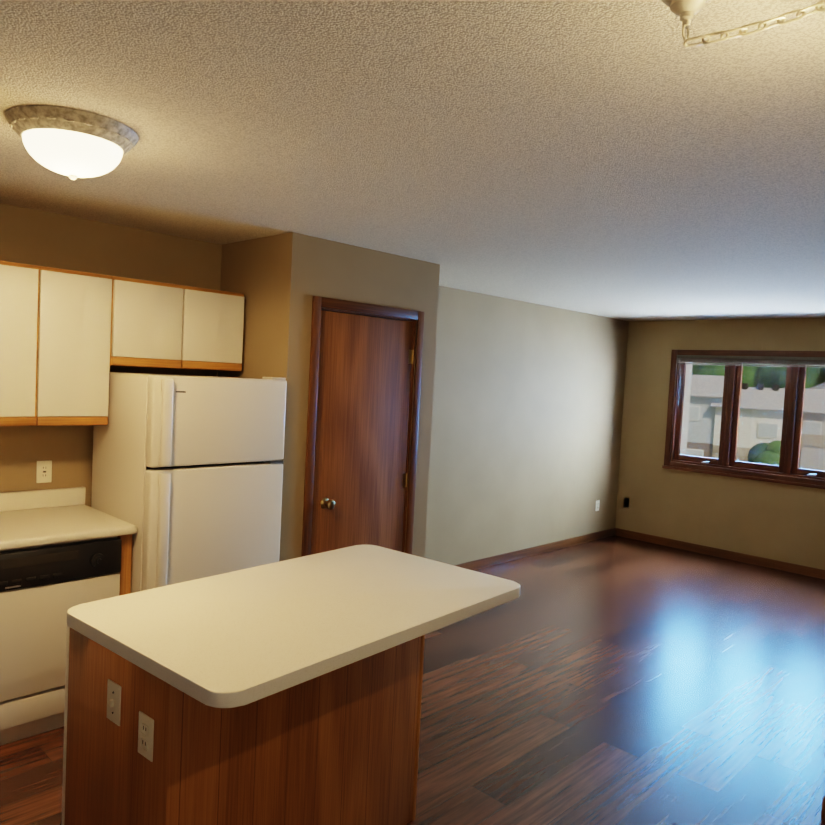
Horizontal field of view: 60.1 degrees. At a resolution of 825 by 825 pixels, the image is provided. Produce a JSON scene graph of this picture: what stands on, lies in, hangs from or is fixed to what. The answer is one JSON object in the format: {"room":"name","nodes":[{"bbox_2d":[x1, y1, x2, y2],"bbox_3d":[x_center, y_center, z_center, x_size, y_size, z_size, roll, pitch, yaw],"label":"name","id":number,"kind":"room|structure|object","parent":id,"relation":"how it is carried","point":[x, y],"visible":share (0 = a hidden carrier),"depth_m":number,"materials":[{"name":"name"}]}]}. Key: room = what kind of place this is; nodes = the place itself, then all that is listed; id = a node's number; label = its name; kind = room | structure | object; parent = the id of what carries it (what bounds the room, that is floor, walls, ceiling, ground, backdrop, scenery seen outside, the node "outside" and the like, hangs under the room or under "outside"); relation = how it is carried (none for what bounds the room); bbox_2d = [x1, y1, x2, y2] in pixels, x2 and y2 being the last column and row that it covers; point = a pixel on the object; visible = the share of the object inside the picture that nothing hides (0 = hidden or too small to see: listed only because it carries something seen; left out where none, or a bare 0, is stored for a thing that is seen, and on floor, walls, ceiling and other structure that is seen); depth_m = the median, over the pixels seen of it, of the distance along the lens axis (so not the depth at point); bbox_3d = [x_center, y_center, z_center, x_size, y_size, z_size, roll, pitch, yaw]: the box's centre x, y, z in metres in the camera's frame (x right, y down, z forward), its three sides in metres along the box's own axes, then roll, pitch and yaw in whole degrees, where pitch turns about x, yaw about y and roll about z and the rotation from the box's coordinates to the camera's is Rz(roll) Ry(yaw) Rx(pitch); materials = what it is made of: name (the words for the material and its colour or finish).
{"room":"kitchen","nodes":[
{"label":"kitchen","id":0,"kind":"room"},
{"bbox_2d":[0,203,628,564],"bbox_3d":[-1.288,0.184,4.452,0.120,2.440,10.596,6,4,44],"label":"wall","id":1,"kind":"structure","parent":0,"point":[527,415],"depth_m":6.33,"materials":[{"name":"paint"}]},
{"bbox_2d":[0,261,43,425],"bbox_3d":[-2.001,-0.323,3.349,0.322,0.756,0.345,6,4,44],"label":"upper cabinet","id":2,"kind":"object","parent":1,"relation":"attached to","point":[21,285],"depth_m":3.31,"materials":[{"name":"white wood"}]},
{"bbox_2d":[36,460,51,482],"bbox_3d":[-1.924,0.309,3.722,0.007,0.116,0.074,6,4,44],"label":"outlet","id":3,"kind":"object","parent":1,"relation":"attached to","point":[44,472],"visible":1,"depth_m":3.72,"materials":[{"name":"beige plastic"}]},
{"bbox_2d":[40,267,111,425],"bbox_3d":[-1.760,-0.324,3.595,0.322,0.756,0.343,6,4,44],"label":"upper cabinet","id":4,"kind":"object","parent":1,"relation":"attached to","point":[55,329],"depth_m":3.48,"materials":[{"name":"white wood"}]},
{"bbox_2d":[110,276,244,370],"bbox_3d":[-1.361,-0.476,3.985,0.325,0.451,0.765,6,4,44],"label":"upper cabinet","id":5,"kind":"object","parent":1,"relation":"attached to","point":[160,325],"visible":0.88,"depth_m":3.84,"materials":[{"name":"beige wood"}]},
{"bbox_2d":[454,528,615,569],"bbox_3d":[0.934,1.362,6.744,0.012,0.085,3.971,6,4,44],"label":"baseboard","id":6,"kind":"structure","parent":1,"relation":"attached to","point":[505,557],"depth_m":7.00,"materials":[{"name":"brown wood"}]},
{"bbox_2d":[595,500,599,510],"bbox_3d":[2.036,1.024,7.834,0.008,0.116,0.074,6,4,44],"label":"outlet","id":7,"kind":"object","parent":1,"relation":"attached to","point":[597,505],"visible":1,"depth_m":7.83,"materials":[{"name":"beige plastic"}]},
{"bbox_2d":[217,232,439,561],"bbox_3d":[-0.555,0.215,4.592,0.730,2.440,1.183,6,4,44],"label":"wall","id":8,"kind":"structure","parent":0,"point":[279,281],"depth_m":4.07,"materials":[{"name":"paint"}]},
{"bbox_2d":[310,310,413,554],"bbox_3d":[-0.292,0.433,4.351,0.107,2.031,0.769,6,4,44],"label":"closet door","id":9,"kind":"structure","parent":8,"relation":"in","point":[362,419],"depth_m":4.32,"materials":[{"name":"brown wood"}]},
{"bbox_2d":[301,296,423,556],"bbox_3d":[-0.329,0.400,4.378,0.116,2.115,0.895,6,4,44],"label":"door frame","id":10,"kind":"structure","parent":8,"relation":"attached to","point":[349,307],"depth_m":4.26,"materials":[{"name":"brown wood"}]},
{"bbox_2d":[0,535,824,824],"bbox_3d":[1.397,1.728,1.821,7.840,0.100,10.596,6,4,44],"label":"floor","id":11,"kind":"structure","parent":0,"point":[615,680],"depth_m":3.82,"materials":[{"name":"wood"}]},
{"bbox_2d":[0,536,121,744],"bbox_3d":[-1.808,1.000,3.378,0.635,0.868,0.598,6,4,44],"label":"dishwasher","id":12,"kind":"object","parent":11,"relation":"on","point":[44,589],"visible":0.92,"depth_m":3.15,"materials":[{"name":"beige metal"}]},
{"bbox_2d":[0,487,136,595],"bbox_3d":[-2.384,0.929,2.839,0.667,1.006,2.318,6,4,44],"label":"countertop","id":13,"kind":"structure","parent":11,"relation":"on","point":[41,517],"depth_m":3.43,"materials":[{"name":"laminate"}]},
{"bbox_2d":[91,372,286,592],"bbox_3d":[-1.210,0.614,3.846,0.729,1.652,0.752,6,4,44],"label":"fridge","id":14,"kind":"object","parent":11,"relation":"on","point":[187,475],"visible":0.69,"depth_m":3.55,"materials":[{"name":"beige metal"}]},
{"bbox_2d":[61,625,424,824],"bbox_3d":[-0.539,1.108,2.489,0.599,0.873,1.073,5,4,40],"label":"kitchen island","id":15,"kind":"object","parent":11,"relation":"on","point":[339,746],"visible":0.52,"depth_m":2.18,"materials":[{"name":"brown wood"}]},
{"bbox_2d":[107,679,120,725],"bbox_3d":[-0.863,0.835,2.048,0.074,0.116,0.015,5,4,40],"label":"light switch","id":16,"kind":"object","parent":15,"relation":"attached to","point":[113,702],"visible":1,"depth_m":2.04,"materials":[{"name":"beige plastic"}]},
{"bbox_2d":[138,711,153,761],"bbox_3d":[-0.728,0.882,1.940,0.074,0.116,0.008,5,4,39],"label":"outlet","id":17,"kind":"object","parent":15,"relation":"attached to","point":[145,735],"visible":1,"depth_m":1.93,"materials":[{"name":"beige plastic"}]},
{"bbox_2d":[67,545,520,707],"bbox_3d":[-0.332,0.659,2.495,0.855,0.040,1.395,5,4,40],"label":"island countertop","id":18,"kind":"structure","parent":15,"relation":"on","point":[238,638],"depth_m":2.25,"materials":[{"name":"laminate"}]},
{"bbox_2d":[0,0,824,320],"bbox_3d":[1.526,-0.805,1.692,7.840,0.100,10.596,6,4,44],"label":"ceiling","id":19,"kind":"structure","parent":0,"point":[630,160],"depth_m":2.19,"materials":[{"name":"white paint"}]},
{"bbox_2d":[5,105,138,179],"bbox_3d":[-1.095,-0.836,2.303,0.388,0.167,0.388,6,4,44],"label":"kitchen ceiling light","id":20,"kind":"object","parent":19,"relation":"attached to","point":[72,144],"visible":1,"depth_m":2.19,"materials":[{"name":"beige glass"}]},
{"bbox_2d":[660,0,824,46],"bbox_3d":[0.629,-0.667,1.259,0.374,0.222,0.253,6,4,44],"label":"pendant lamp","id":21,"kind":"object","parent":19,"relation":"hanging from","point":[685,11],"visible":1,"depth_m":1.28,"materials":[{"name":"beige metal"}]},
{"bbox_2d":[615,317,824,569],"bbox_3d":[5.129,0.459,5.497,7.600,2.440,0.120,6,4,44],"label":"wall","id":22,"kind":"structure","parent":0,"point":[777,521],"depth_m":7.46,"materials":[{"name":"paint"}]},
{"bbox_2d":[615,528,824,578],"bbox_3d":[5.023,1.634,5.508,7.577,0.085,0.012,6,4,44],"label":"baseboard","id":23,"kind":"structure","parent":22,"relation":"attached to","point":[769,563],"depth_m":7.29,"materials":[{"name":"brown wood"}]},
{"bbox_2d":[662,350,824,488],"bbox_3d":[3.460,0.029,7.097,1.883,1.285,0.130,6,4,44],"label":"window","id":24,"kind":"structure","parent":22,"relation":"in","point":[788,470],"depth_m":7.23,"materials":[{"name":"brown wood"}]},
{"bbox_2d":[676,355,824,405],"bbox_3d":[3.430,-0.278,7.035,1.723,0.552,0.040,6,4,44],"label":"window blind","id":25,"kind":"object","parent":24,"relation":"attached to","point":[743,361],"visible":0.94,"depth_m":7.08,"materials":[{"name":"grey"}]},
{"bbox_3d":[3.317,0.578,1.335,4.352,2.440,0.120,6,4,44],"label":"wall","id":26,"kind":"structure","parent":0,"visible":0},
{"bbox_2d":[821,796,824,819],"bbox_3d":[3.249,1.752,1.402,4.354,0.085,0.144,6,4,44],"label":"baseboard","id":27,"kind":"structure","parent":26,"relation":"attached to","point":[823,810],"depth_m":2.87,"materials":[{"name":"brown wood"}]},
{"label":"outside","id":28,"kind":"structure","parent":0,"visible":0},
{"bbox_3d":[190.677,1.011,314.833,680.000,0.500,688.000,6,4,44],"label":"lawn","id":29,"kind":"structure","parent":28,"visible":0},
{"bbox_2d":[680,362,692,454],"bbox_3d":[12.330,-0.647,43.064,8.800,12.170,8.800,4,3,19],"label":"house","id":30,"kind":"structure","parent":29,"relation":"on","point":[686,405],"depth_m":38.03,"materials":[{"name":"white"}]},
{"bbox_2d":[686,375,723,457],"bbox_3d":[24.364,0.312,71.816,12.800,8.570,9.800,4,3,22],"label":"house","id":31,"kind":"structure","parent":29,"relation":"on","point":[709,411],"depth_m":66.06,"materials":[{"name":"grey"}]},
{"bbox_2d":[692,363,824,388],"bbox_3d":[62.084,-5.544,112.063,35.687,20.020,29.987,6,4,44],"label":"trees","id":32,"kind":"object","parent":29,"relation":"on","point":[768,376],"depth_m":104.39,"materials":[{"name":"green plant"}]},
{"bbox_2d":[711,383,807,461],"bbox_3d":[32.597,1.269,67.365,7.800,7.950,8.800,4,3,26],"label":"house","id":33,"kind":"structure","parent":29,"relation":"on","point":[758,415],"depth_m":64.19,"materials":[{"name":"stone"}]},
{"bbox_2d":[747,440,780,465],"bbox_3d":[27.909,3.974,55.327,4.000,3.700,3.500,6,4,44],"label":"bush","id":34,"kind":"object","parent":29,"relation":"on","point":[763,458],"depth_m":54.83,"materials":[{"name":"green plant"}]},
{"bbox_2d":[783,388,824,470],"bbox_3d":[41.814,1.679,70.340,9.800,7.770,9.800,5,3,30],"label":"house","id":35,"kind":"structure","parent":29,"relation":"on","point":[819,411],"depth_m":67.55,"materials":[{"name":"white"}]},
{"bbox_2d":[799,434,824,467],"bbox_3d":[38.205,3.967,60.875,9.300,3.798,5.050,5,3,30],"label":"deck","id":36,"kind":"object","parent":29,"relation":"on","point":[806,437],"depth_m":60.47,"materials":[{"name":"beige wood"}]},
{"bbox_2d":[808,382,824,389],"bbox_3d":[51.695,0.417,85.378,9.800,9.770,9.800,5,3,32],"label":"house","id":37,"kind":"structure","parent":29,"relation":"on","point":[819,386],"depth_m":82.70,"materials":[{"name":"white"}]}
]}

